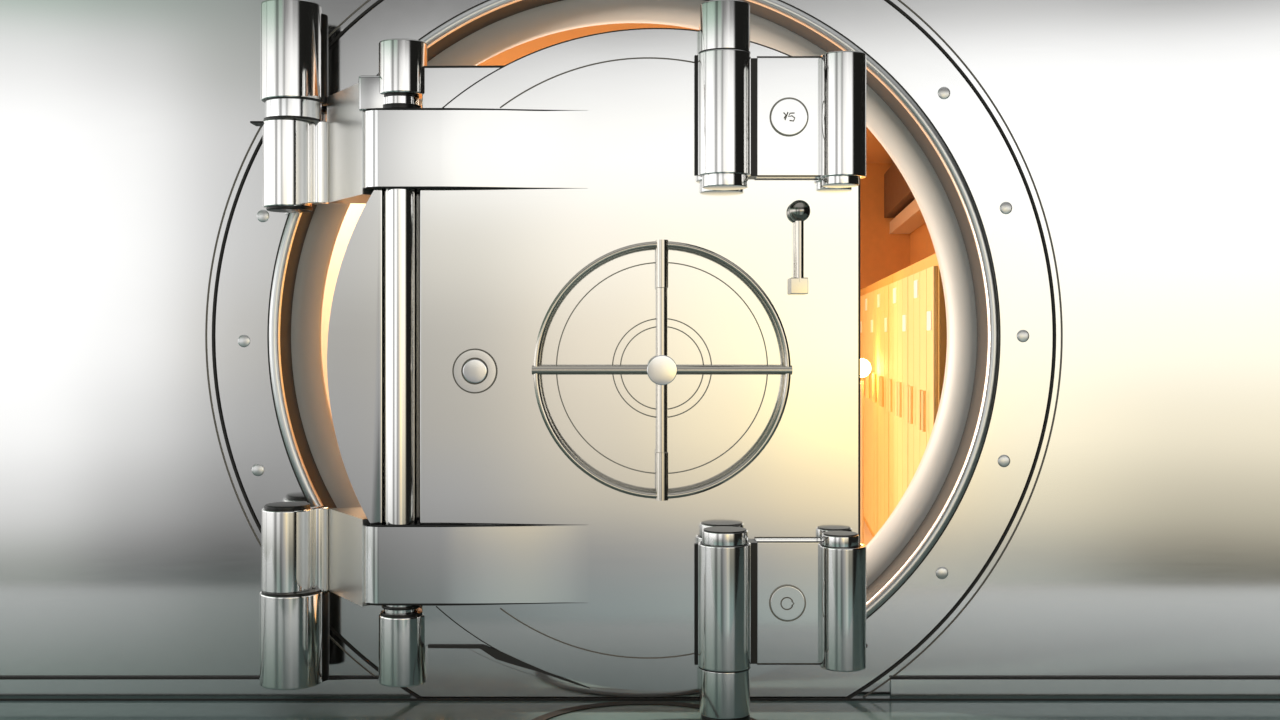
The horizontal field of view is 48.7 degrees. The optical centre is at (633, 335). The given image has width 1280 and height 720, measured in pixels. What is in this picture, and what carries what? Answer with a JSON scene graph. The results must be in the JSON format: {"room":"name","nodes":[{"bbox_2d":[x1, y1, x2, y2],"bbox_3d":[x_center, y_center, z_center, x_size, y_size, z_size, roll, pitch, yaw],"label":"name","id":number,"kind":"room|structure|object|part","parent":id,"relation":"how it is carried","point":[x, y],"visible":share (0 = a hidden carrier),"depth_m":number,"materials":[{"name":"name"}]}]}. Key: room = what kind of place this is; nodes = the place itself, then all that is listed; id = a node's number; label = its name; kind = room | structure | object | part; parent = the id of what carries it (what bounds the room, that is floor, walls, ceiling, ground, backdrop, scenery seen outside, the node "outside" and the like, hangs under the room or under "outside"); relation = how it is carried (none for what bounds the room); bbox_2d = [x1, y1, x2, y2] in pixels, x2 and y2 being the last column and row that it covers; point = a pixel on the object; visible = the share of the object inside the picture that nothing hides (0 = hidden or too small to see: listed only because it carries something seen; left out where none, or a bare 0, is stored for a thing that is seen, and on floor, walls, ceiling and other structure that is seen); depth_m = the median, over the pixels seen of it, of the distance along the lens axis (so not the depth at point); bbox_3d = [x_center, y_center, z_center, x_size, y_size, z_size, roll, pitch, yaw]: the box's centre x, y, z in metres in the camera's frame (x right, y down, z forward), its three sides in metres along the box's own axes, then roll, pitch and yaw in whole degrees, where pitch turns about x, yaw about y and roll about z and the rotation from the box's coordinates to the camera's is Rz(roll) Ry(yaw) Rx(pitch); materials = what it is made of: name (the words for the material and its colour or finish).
{"room":"bank vault entrance","nodes":[
{"label":"bank vault entrance","id":0,"kind":"room"},
{"bbox_2d":[321,203,365,415],"bbox_3d":[-1.700,-0.060,7.650,0.100,2.420,5.700,0,0,0],"label":"wall","id":1,"kind":"structure","parent":0,"point":[354,211],"depth_m":7.76,"materials":[{"name":"paint"}]},
{"bbox_2d":[0,0,1279,696],"bbox_3d":[0.000,-0.325,4.650,8.400,3.650,0.300,0,0,0],"label":"wall","id":2,"kind":"structure","parent":0,"point":[1146,541],"depth_m":4.50,"materials":[{"name":"silver metal"}]},
{"bbox_2d":[0,676,378,678],"bbox_3d":[-2.455,1.086,4.493,3.490,0.005,0.013,0,0,0],"label":"trim","id":3,"kind":"structure","parent":2,"relation":"attached to","point":[1,677],"depth_m":4.49,"materials":[{"name":"grey metal"}]},
{"bbox_2d":[0,679,410,697],"bbox_3d":[-2.455,1.120,4.494,3.490,0.060,0.012,0,0,0],"label":"baseboard","id":4,"kind":"structure","parent":2,"relation":"attached to","point":[9,688],"depth_m":4.49,"materials":[{"name":"silver metal"}]},
{"bbox_2d":[250,0,373,212],"bbox_3d":[-0.941,-0.700,4.312,0.500,0.632,0.240,0,0,27],"label":"barrel hinge","id":5,"kind":"object","parent":2,"relation":"attached to","point":[308,160],"visible":1,"depth_m":4.26,"materials":[{"name":"silver metal"}]},
{"bbox_3d":[-0.820,-0.575,4.264,0.113,0.328,0.315,0,0,-31],"label":"swing arm","id":6,"kind":"part","parent":5,"relation":"part of","materials":[{"name":"silver metal"}]},
{"bbox_2d":[259,502,370,689],"bbox_3d":[-0.928,0.791,4.304,0.469,0.551,0.243,0,0,26],"label":"barrel hinge","id":7,"kind":"object","parent":2,"relation":"attached to","point":[308,552],"visible":1,"depth_m":4.26,"materials":[{"name":"silver metal"}]},
{"bbox_3d":[-0.820,0.659,4.264,0.113,0.254,0.315,0,0,-31],"label":"swing arm","id":8,"kind":"part","parent":7,"relation":"part of","materials":[{"name":"silver metal"}]},
{"bbox_2d":[205,0,1062,697],"bbox_3d":[0.000,-0.107,4.673,2.729,2.515,0.453,0,0,0],"label":"door frame","id":9,"kind":"structure","parent":2,"relation":"attached to","point":[969,186],"depth_m":4.47,"materials":[{"name":"silver metal"}]},
{"bbox_2d":[327,0,867,719],"bbox_3d":[-0.109,0.103,4.147,1.564,2.092,0.396,0,0,0],"label":"door","id":10,"kind":"structure","parent":9,"relation":"attached to","point":[593,344],"depth_m":4.10,"materials":[{"name":"silver metal"}]},
{"bbox_3d":[-0.811,0.070,4.133,0.160,1.060,0.067,0,0,0],"label":"plate","id":11,"kind":"part","parent":10,"relation":"part of","materials":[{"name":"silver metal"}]},
{"bbox_3d":[-0.681,0.054,4.128,0.099,1.516,0.099,0,0,0],"label":"hinge post","id":12,"kind":"part","parent":10,"relation":"part of","materials":[{"name":"silver metal"}]},
{"bbox_3d":[-0.117,0.070,4.242,1.547,1.921,0.155,0,0,0],"label":"door","id":13,"kind":"part","parent":10,"relation":"part of","materials":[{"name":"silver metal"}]},
{"bbox_3d":[0.449,-0.630,4.078,0.192,0.342,0.046,0,0,0],"label":"hinge plate","id":14,"kind":"part","parent":10,"relation":"part of","materials":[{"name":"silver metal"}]},
{"bbox_3d":[0.449,0.766,4.078,0.192,0.350,0.046,0,0,0],"label":"hinge plate","id":15,"kind":"part","parent":10,"relation":"part of","materials":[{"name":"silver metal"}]},
{"bbox_3d":[0.477,-0.249,4.070,0.025,0.187,0.025,0,0,0],"label":"lever handle","id":16,"kind":"part","parent":10,"relation":"part of","materials":[{"name":"silver metal"}]},
{"bbox_3d":[0.477,-0.360,4.070,0.063,0.063,0.063,0,0,0],"label":"ball knob","id":17,"kind":"part","parent":10,"relation":"part of","materials":[{"name":"black metal"}]},
{"bbox_3d":[0.000,1.050,4.514,1.332,0.199,0.091,0,0,0],"label":"sill plate","id":18,"kind":"part","parent":9,"relation":"part of","materials":[{"name":"silver metal"}]},
{"bbox_2d":[0,698,1279,700],"bbox_3d":[0.000,1.147,4.457,8.400,0.006,0.006,0,0,0],"label":"trim","id":19,"kind":"structure","parent":2,"relation":"attached to","point":[1,699],"depth_m":4.45,"materials":[{"name":"grey metal"}]},
{"bbox_2d":[532,701,755,719],"bbox_3d":[0.030,1.149,4.075,0.736,0.003,0.736,0,0,0],"label":"trim","id":20,"kind":"structure","parent":2,"relation":"attached to","point":[550,715],"depth_m":4.39,"materials":[{"name":"grey metal"}]},
{"bbox_2d":[890,679,1279,697],"bbox_3d":[2.508,1.120,4.494,3.385,0.060,0.012,0,0,0],"label":"baseboard","id":21,"kind":"structure","parent":2,"relation":"attached to","point":[899,688],"depth_m":4.49,"materials":[{"name":"silver metal"}]},
{"bbox_2d":[890,676,1279,678],"bbox_3d":[2.508,1.086,4.493,3.385,0.005,0.013,0,0,0],"label":"trim","id":22,"kind":"structure","parent":2,"relation":"attached to","point":[891,677],"depth_m":4.49,"materials":[{"name":"grey metal"}]},
{"bbox_2d":[0,697,1279,719],"bbox_3d":[0.000,1.180,3.500,8.400,0.060,2.000,0,0,0],"label":"floor","id":23,"kind":"structure","parent":0,"point":[9,710],"depth_m":4.32,"materials":[{"name":"grey metal"}]},
{"bbox_2d":[421,23,893,162],"bbox_3d":[0.425,-1.310,7.650,4.350,0.080,5.700,0,0,0],"label":"ceiling","id":24,"kind":"structure","parent":0,"point":[875,152],"depth_m":6.20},
{"bbox_2d":[864,521,872,545],"bbox_3d":[0.425,1.180,7.655,4.350,0.060,5.690,0,0,0],"label":"floor","id":25,"kind":"structure","parent":0,"point":[868,536],"depth_m":8.14,"materials":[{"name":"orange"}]},
{"bbox_2d":[860,287,865,522],"bbox_3d":[1.639,0.425,9.102,0.443,1.450,0.908,0,0,5],"label":"storage cabinet","id":26,"kind":"object","parent":25,"relation":"on","point":[862,291],"visible":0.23,"depth_m":8.75,"materials":[{"name":"orange wood"}]},
{"bbox_3d":[1.420,0.420,8.783,0.017,1.340,0.208,0,0,5],"label":"door","id":27,"kind":"part","parent":26,"relation":"part of","materials":[{"name":"metal"}]},
{"bbox_2d":[860,359,870,544],"bbox_3d":[1.208,0.635,7.500,0.160,1.030,0.160,0,0,0],"label":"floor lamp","id":28,"kind":"object","parent":25,"relation":"on","point":[865,367],"visible":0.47,"depth_m":7.49,"materials":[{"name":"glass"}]},
{"bbox_3d":[1.208,0.170,7.500,0.100,0.100,0.100,0,0,0],"label":"lamp globe","id":29,"kind":"part","parent":28,"relation":"part of","materials":[{"name":"white glass"}]},
{"bbox_2d":[860,281,877,536],"bbox_3d":[1.554,0.425,8.186,0.443,1.450,0.908,0,0,5],"label":"storage cabinet","id":30,"kind":"object","parent":25,"relation":"on","point":[868,298],"visible":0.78,"depth_m":8.08,"materials":[{"name":"orange"}]},
{"bbox_3d":[1.398,0.420,8.539,0.017,1.340,0.208,0,0,5],"label":"door","id":31,"kind":"part","parent":30,"relation":"part of","materials":[{"name":"gold metal"}]},
{"bbox_3d":[1.377,0.420,8.315,0.017,1.340,0.208,0,0,5],"label":"door","id":32,"kind":"part","parent":30,"relation":"part of","materials":[{"name":"gold metal"}]},
{"bbox_3d":[1.314,0.275,7.915,0.016,0.150,0.015,0,0,5],"label":"handle","id":33,"kind":"part","parent":30,"relation":"part of","materials":[{"name":"metal"}]},
{"bbox_3d":[1.356,0.420,8.091,0.017,1.340,0.208,0,0,5],"label":"door","id":34,"kind":"part","parent":30,"relation":"part of","materials":[{"name":"gold metal"}]},
{"bbox_3d":[1.335,0.420,7.866,0.017,1.340,0.208,0,0,5],"label":"door","id":35,"kind":"part","parent":30,"relation":"part of","materials":[{"name":"gold metal"}]},
{"bbox_2d":[872,274,892,534],"bbox_3d":[1.469,0.425,7.270,0.443,1.450,0.908,0,0,5],"label":"storage cabinet","id":36,"kind":"object","parent":25,"relation":"on","point":[880,375],"visible":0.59,"depth_m":7.24,"materials":[{"name":"orange"}]},
{"bbox_3d":[1.280,0.275,7.551,0.016,0.150,0.015,0,0,5],"label":"handle","id":37,"kind":"part","parent":36,"relation":"part of","materials":[{"name":"yellow metal"}]},
{"bbox_3d":[1.271,0.275,7.447,0.016,0.150,0.015,0,0,5],"label":"handle","id":38,"kind":"part","parent":36,"relation":"part of","materials":[{"name":"gold metal"}]},
{"bbox_3d":[1.312,0.420,7.622,0.017,1.340,0.208,0,0,5],"label":"door","id":39,"kind":"part","parent":36,"relation":"part of","materials":[{"name":"gold metal"}]},
{"bbox_3d":[1.281,-0.185,7.396,0.005,0.070,0.120,0,0,5],"label":"label plate","id":40,"kind":"part","parent":36,"relation":"part of","materials":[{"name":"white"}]},
{"bbox_3d":[1.292,0.420,7.399,0.017,1.340,0.208,0,0,5],"label":"door","id":41,"kind":"part","parent":36,"relation":"part of","materials":[{"name":"gold metal"}]},
{"bbox_3d":[1.239,0.275,7.103,0.016,0.150,0.015,0,0,5],"label":"handle","id":42,"kind":"part","parent":36,"relation":"part of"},
{"bbox_3d":[1.229,0.275,6.999,0.016,0.150,0.015,0,0,5],"label":"handle","id":43,"kind":"part","parent":36,"relation":"part of","materials":[{"name":"gold metal"}]},
{"bbox_3d":[1.271,0.420,7.174,0.017,1.340,0.208,0,0,5],"label":"door","id":44,"kind":"part","parent":36,"relation":"part of","materials":[{"name":"gold metal"}]},
{"bbox_3d":[1.239,-0.055,6.948,0.006,0.070,0.120,0,0,5],"label":"label plate","id":45,"kind":"part","parent":36,"relation":"part of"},
{"bbox_3d":[1.250,0.420,6.950,0.017,1.340,0.208,0,0,5],"label":"door","id":46,"kind":"part","parent":36,"relation":"part of","materials":[{"name":"gold metal"}]},
{"bbox_2d":[887,265,911,516],"bbox_3d":[1.384,0.425,6.354,0.443,1.450,0.908,0,0,5],"label":"storage cabinet","id":47,"kind":"object","parent":25,"relation":"on","point":[897,381],"visible":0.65,"depth_m":6.38,"materials":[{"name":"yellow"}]},
{"bbox_3d":[1.195,0.275,6.635,0.016,0.150,0.015,0,0,5],"label":"handle","id":48,"kind":"part","parent":47,"relation":"part of","materials":[{"name":"gold metal"}]},
{"bbox_3d":[1.186,0.275,6.531,0.016,0.150,0.015,0,0,5],"label":"handle","id":49,"kind":"part","parent":47,"relation":"part of","materials":[{"name":"gold metal"}]},
{"bbox_3d":[1.228,0.420,6.706,0.017,1.340,0.208,0,0,5],"label":"door","id":50,"kind":"part","parent":47,"relation":"part of","materials":[{"name":"gold metal"}]},
{"bbox_3d":[1.196,-0.185,6.480,0.005,0.070,0.120,0,0,5],"label":"label plate","id":51,"kind":"part","parent":47,"relation":"part of","materials":[{"name":"white"}]},
{"bbox_3d":[1.207,0.420,6.482,0.017,1.340,0.208,0,0,5],"label":"door","id":52,"kind":"part","parent":47,"relation":"part of","materials":[{"name":"gold metal"}]},
{"bbox_3d":[1.154,0.275,6.187,0.016,0.150,0.015,0,0,5],"label":"handle","id":53,"kind":"part","parent":47,"relation":"part of","materials":[{"name":"gold metal"}]},
{"bbox_3d":[1.144,0.275,6.083,0.016,0.150,0.015,0,0,5],"label":"handle","id":54,"kind":"part","parent":47,"relation":"part of","materials":[{"name":"gold metal"}]},
{"bbox_3d":[1.186,0.420,6.258,0.017,1.340,0.208,0,0,5],"label":"door","id":55,"kind":"part","parent":47,"relation":"part of","materials":[{"name":"gold metal"}]},
{"bbox_3d":[1.154,-0.055,6.032,0.006,0.070,0.120,0,0,5],"label":"label plate","id":56,"kind":"part","parent":47,"relation":"part of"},
{"bbox_3d":[1.165,0.420,6.034,0.017,1.340,0.208,0,0,5],"label":"door","id":57,"kind":"part","parent":47,"relation":"part of","materials":[{"name":"yellow metal"}]},
{"bbox_2d":[906,253,946,485],"bbox_3d":[1.298,0.425,5.438,0.443,1.450,0.908,0,0,5],"label":"storage cabinet","id":58,"kind":"object","parent":25,"relation":"on","point":[927,323],"visible":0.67,"depth_m":5.29,"materials":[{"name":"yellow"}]},
{"bbox_3d":[1.110,0.275,5.719,0.016,0.150,0.015,0,0,5],"label":"handle","id":59,"kind":"part","parent":58,"relation":"part of","materials":[{"name":"gold metal"}]},
{"bbox_3d":[1.142,0.420,5.790,0.017,1.340,0.208,0,0,5],"label":"door","id":60,"kind":"part","parent":58,"relation":"part of","materials":[{"name":"yellow metal"}]},
{"bbox_3d":[1.101,0.275,5.615,0.016,0.150,0.015,0,0,5],"label":"handle","id":61,"kind":"part","parent":58,"relation":"part of","materials":[{"name":"gold metal"}]},
{"bbox_3d":[1.111,-0.185,5.564,0.005,0.070,0.120,0,0,5],"label":"label plate","id":62,"kind":"part","parent":58,"relation":"part of","materials":[{"name":"white"}]},
{"bbox_3d":[1.122,0.420,5.566,0.017,1.340,0.208,0,0,5],"label":"door","id":63,"kind":"part","parent":58,"relation":"part of","materials":[{"name":"yellow metal"}]},
{"bbox_3d":[1.069,0.275,5.271,0.016,0.150,0.015,0,0,5],"label":"handle","id":64,"kind":"part","parent":58,"relation":"part of","materials":[{"name":"gold metal"}]},
{"bbox_3d":[1.101,0.420,5.342,0.017,1.340,0.208,0,0,5],"label":"door","id":65,"kind":"part","parent":58,"relation":"part of","materials":[{"name":"yellow metal"}]},
{"bbox_3d":[1.059,0.275,5.167,0.016,0.150,0.015,0,0,5],"label":"handle","id":66,"kind":"part","parent":58,"relation":"part of","materials":[{"name":"gold metal"}]},
{"bbox_3d":[1.069,-0.055,5.115,0.005,0.070,0.120,0,0,5],"label":"label plate","id":67,"kind":"part","parent":58,"relation":"part of","materials":[{"name":"white"}]},
{"bbox_3d":[1.080,0.420,5.118,0.017,1.340,0.208,0,0,5],"label":"door","id":68,"kind":"part","parent":58,"relation":"part of","materials":[{"name":"yellow metal"}]},
{"bbox_2d":[860,163,909,289],"bbox_3d":[0.425,-0.060,10.450,4.150,2.420,0.100,0,0,0],"label":"wall","id":69,"kind":"structure","parent":0,"point":[883,254],"depth_m":10.40,"materials":[{"name":"orange paint"}]},
{"bbox_2d":[910,223,935,264],"bbox_3d":[1.814,-0.060,7.620,0.080,2.420,5.650,0,0,5],"label":"wall","id":70,"kind":"structure","parent":0,"point":[921,244],"depth_m":9.70,"materials":[{"name":"orange paint"}]},
{"bbox_2d":[884,162,914,217],"bbox_3d":[1.706,-1.030,7.932,0.188,0.320,4.950,0,0,5],"label":"air duct","id":71,"kind":"object","parent":70,"relation":"attached to","point":[898,195],"visible":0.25,"depth_m":9.57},
{"bbox_2d":[890,199,925,233],"bbox_3d":[1.726,-0.795,7.930,0.148,0.090,4.950,0,0,5],"label":"beam","id":72,"kind":"structure","parent":70,"relation":"attached to","point":[910,218],"depth_m":9.42,"materials":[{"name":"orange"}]}
]}

